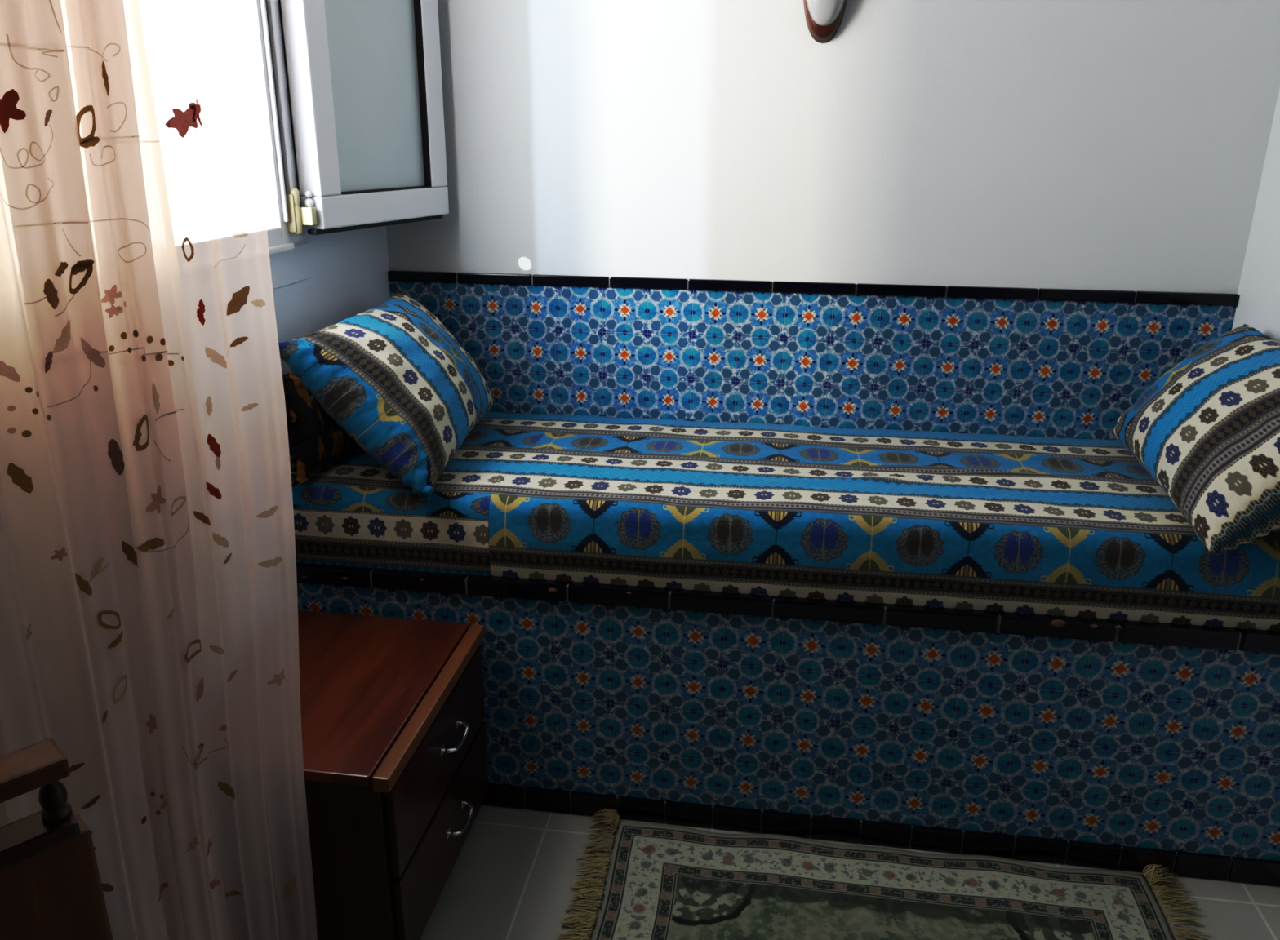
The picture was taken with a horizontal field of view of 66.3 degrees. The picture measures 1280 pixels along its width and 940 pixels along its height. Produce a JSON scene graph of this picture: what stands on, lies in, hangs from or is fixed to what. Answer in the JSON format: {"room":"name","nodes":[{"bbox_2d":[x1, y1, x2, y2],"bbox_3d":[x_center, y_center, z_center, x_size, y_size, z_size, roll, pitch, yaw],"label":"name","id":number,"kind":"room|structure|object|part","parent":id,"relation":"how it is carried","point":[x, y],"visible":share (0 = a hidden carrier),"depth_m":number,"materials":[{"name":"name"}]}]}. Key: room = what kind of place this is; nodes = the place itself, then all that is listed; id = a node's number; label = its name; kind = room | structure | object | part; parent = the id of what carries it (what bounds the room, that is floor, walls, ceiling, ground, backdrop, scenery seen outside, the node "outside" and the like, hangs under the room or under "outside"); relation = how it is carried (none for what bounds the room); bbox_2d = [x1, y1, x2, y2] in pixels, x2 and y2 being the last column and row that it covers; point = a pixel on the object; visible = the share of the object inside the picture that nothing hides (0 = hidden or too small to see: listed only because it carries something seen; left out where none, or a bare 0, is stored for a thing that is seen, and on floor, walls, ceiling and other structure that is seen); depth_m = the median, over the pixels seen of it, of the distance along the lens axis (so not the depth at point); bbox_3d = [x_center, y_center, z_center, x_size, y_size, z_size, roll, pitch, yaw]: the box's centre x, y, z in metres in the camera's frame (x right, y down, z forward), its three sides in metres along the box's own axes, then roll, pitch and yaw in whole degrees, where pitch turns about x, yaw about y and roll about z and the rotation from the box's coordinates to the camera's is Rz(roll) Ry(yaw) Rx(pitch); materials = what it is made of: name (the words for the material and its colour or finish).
{"room":"traditional dwelling","nodes":[
{"label":"traditional dwelling","id":0,"kind":"room"},
{"bbox_2d":[272,0,390,472],"bbox_3d":[-0.905,-0.225,0.765,0.120,2.550,3.300,3,19,8],"label":"wall","id":1,"kind":"structure","parent":0,"point":[351,268],"depth_m":2.10,"materials":[{"name":"white paint"}]},
{"bbox_2d":[269,242,314,289],"bbox_3d":[-0.754,-0.233,1.423,0.004,0.070,1.220,3,19,8],"label":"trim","id":2,"kind":"structure","parent":1,"relation":"attached to","point":[287,268],"depth_m":1.91,"materials":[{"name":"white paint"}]},
{"bbox_2d":[247,0,448,255],"bbox_3d":[-0.655,-0.889,1.412,0.221,1.189,1.528,3,19,8],"label":"window","id":3,"kind":"structure","parent":1,"relation":"in","point":[275,132],"depth_m":1.94,"materials":[{"name":"white plastic"}]},
{"bbox_3d":[-0.556,-1.031,1.901,0.052,1.087,0.494,8,20,21],"label":"window sash","id":4,"kind":"part","parent":3,"relation":"part of","materials":[{"name":"white metal"}]},
{"bbox_3d":[-0.544,-1.043,1.921,0.008,0.966,0.331,8,20,21],"label":"glass pane","id":5,"kind":"part","parent":3,"relation":"part of","materials":[{"name":"glass"}]},
{"bbox_3d":[-0.537,-1.303,0.608,0.279,0.015,0.567,3,19,8],"label":"curtain rod","id":6,"kind":"object","parent":1,"relation":"attached to","visible":0},
{"bbox_2d":[0,0,317,939],"bbox_3d":[-0.583,-0.195,0.963,0.081,2.310,0.518,11,21,28],"label":"sheer curtain","id":7,"kind":"object","parent":6,"relation":"hanging from","point":[149,630],"visible":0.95,"depth_m":1.07,"materials":[{"name":"beige fabric"}]},
{"bbox_2d":[386,0,1279,293],"bbox_3d":[0.346,-0.718,2.232,2.193,2.550,0.120,3,19,8],"label":"wall","id":8,"kind":"structure","parent":0,"point":[1074,144],"depth_m":2.15,"materials":[{"name":"white paint"}]},
{"bbox_2d":[388,280,1236,440],"bbox_3d":[0.342,-0.186,2.341,1.933,0.473,0.001,3,19,8],"label":"tile backsplash","id":9,"kind":"structure","parent":8,"relation":"attached to","point":[1011,367],"depth_m":2.30,"materials":[{"name":"tile"}]},
{"bbox_2d":[387,270,1239,306],"bbox_3d":[0.344,-0.422,2.261,1.933,0.025,0.014,3,19,8],"label":"trim","id":10,"kind":"structure","parent":8,"relation":"attached to","point":[893,290],"depth_m":2.24,"materials":[{"name":"black tile"}]},
{"bbox_2d":[803,0,847,43],"bbox_3d":[0.386,-1.056,2.011,0.100,0.327,0.062,3,19,8],"label":"wall lamp","id":11,"kind":"object","parent":8,"relation":"attached to","point":[824,18],"visible":1,"depth_m":2.05,"materials":[{"name":"brown wood"}]},
{"bbox_3d":[0.385,-1.053,2.003,0.097,0.275,0.046,3,19,8],"label":"lamp shade","id":12,"kind":"part","parent":11,"relation":"part of","materials":[{"name":"white glass"}]},
{"bbox_2d":[419,804,1279,939],"bbox_3d":[0.012,1.078,1.071,2.353,0.100,3.540,3,19,8],"label":"floor","id":13,"kind":"structure","parent":0,"point":[513,873],"depth_m":1.81,"materials":[{"name":"grey tile"}]},
{"bbox_2d":[0,738,113,939],"bbox_3d":[-0.609,0.678,0.709,0.503,0.882,0.038,-18,26,-42],"label":"wooden headboard","id":14,"kind":"object","parent":13,"relation":"on","point":[51,886],"visible":1,"depth_m":0.73,"materials":[{"name":"brown wood"}]},
{"bbox_3d":[-0.608,0.269,0.566,0.497,0.016,0.038,-18,26,-42],"label":"rail","id":15,"kind":"part","parent":14,"relation":"part of","materials":[{"name":"brown wood"}]},
{"bbox_3d":[-0.609,0.321,0.584,0.496,0.014,0.036,-18,26,-42],"label":"rail","id":16,"kind":"part","parent":14,"relation":"part of","materials":[{"name":"brown wood"}]},
{"bbox_3d":[-0.440,0.243,0.734,0.020,0.040,0.020,3,19,8],"label":"turned post","id":17,"kind":"part","parent":14,"relation":"part of","materials":[{"name":"brown wood"}]},
{"bbox_2d":[297,610,488,939],"bbox_3d":[-0.527,0.563,1.745,0.437,0.427,0.482,3,19,8],"label":"chest","id":18,"kind":"object","parent":13,"relation":"on","point":[393,709],"visible":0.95,"depth_m":1.60,"materials":[{"name":"brown wood"}]},
{"bbox_3d":[-0.343,0.480,1.690,0.015,0.160,0.450,3,19,8],"label":"drawer","id":19,"kind":"part","parent":18,"relation":"part of","materials":[{"name":"brown wood"}]},
{"bbox_3d":[-0.344,0.642,1.746,0.015,0.162,0.450,3,19,8],"label":"drawer","id":20,"kind":"part","parent":18,"relation":"part of","materials":[{"name":"brown wood"}]},
{"bbox_3d":[-0.319,0.467,1.708,0.026,0.021,0.100,3,19,8],"label":"handle","id":21,"kind":"part","parent":18,"relation":"part of","materials":[{"name":"silver metal"}]},
{"bbox_3d":[-0.320,0.628,1.763,0.026,0.021,0.100,3,19,8],"label":"handle","id":22,"kind":"part","parent":18,"relation":"part of","materials":[{"name":"silver metal"}]},
{"bbox_2d":[296,562,1279,886],"bbox_3d":[0.289,0.373,2.178,1.931,0.518,0.676,3,19,8],"label":"tiled bench","id":23,"kind":"object","parent":13,"relation":"on","point":[1125,745],"visible":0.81,"depth_m":1.84,"materials":[{"name":"tile"}]},
{"bbox_2d":[290,411,1279,631],"bbox_3d":[0.292,0.050,2.070,1.917,0.164,0.666,3,19,8],"label":"mattress","id":24,"kind":"object","parent":23,"relation":"on","point":[1071,527],"visible":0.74,"depth_m":1.82,"materials":[{"name":"fabric"}]},
{"bbox_2d":[282,372,355,487],"bbox_3d":[-0.616,-0.158,2.079,0.072,0.197,0.600,3,19,8],"label":"cushion","id":25,"kind":"object","parent":24,"relation":"on","point":[315,439],"visible":0.31,"depth_m":1.87,"materials":[{"name":"black fabric"}]},
{"bbox_2d":[278,290,493,499],"bbox_3d":[-0.471,-0.189,2.035,0.275,0.296,0.650,3,19,8],"label":"striped pillow","id":26,"kind":"object","parent":24,"relation":"on","point":[391,375],"visible":1,"depth_m":1.81,"materials":[{"name":"blue fabric"}]},
{"bbox_3d":[-0.446,0.010,2.171,0.424,0.161,0.663,3,19,8],"label":"panel","id":27,"kind":"part","parent":24,"relation":"part of","materials":[{"name":"blue fabric"}]},
{"bbox_2d":[1110,324,1279,555],"bbox_3d":[1.088,-0.084,1.804,0.266,0.295,0.725,3,19,8],"label":"striped pillow","id":28,"kind":"object","parent":24,"relation":"on","point":[1206,430],"visible":1,"depth_m":1.68,"materials":[{"name":"fabric"}]},
{"bbox_2d":[554,808,1215,939],"bbox_3d":[0.411,0.828,1.608,1.141,0.028,0.656,3,19,8],"label":"patterned rug","id":29,"kind":"object","parent":13,"relation":"on","point":[663,882],"visible":1,"depth_m":1.79,"materials":[{"name":"green carpet"}]},
{"bbox_2d":[1231,88,1279,342],"bbox_3d":[1.127,-0.115,0.493,0.120,2.550,3.300,3,19,8],"label":"wall","id":30,"kind":"structure","parent":0,"point":[1258,307],"depth_m":2.02,"materials":[{"name":"white paint"}]}
]}

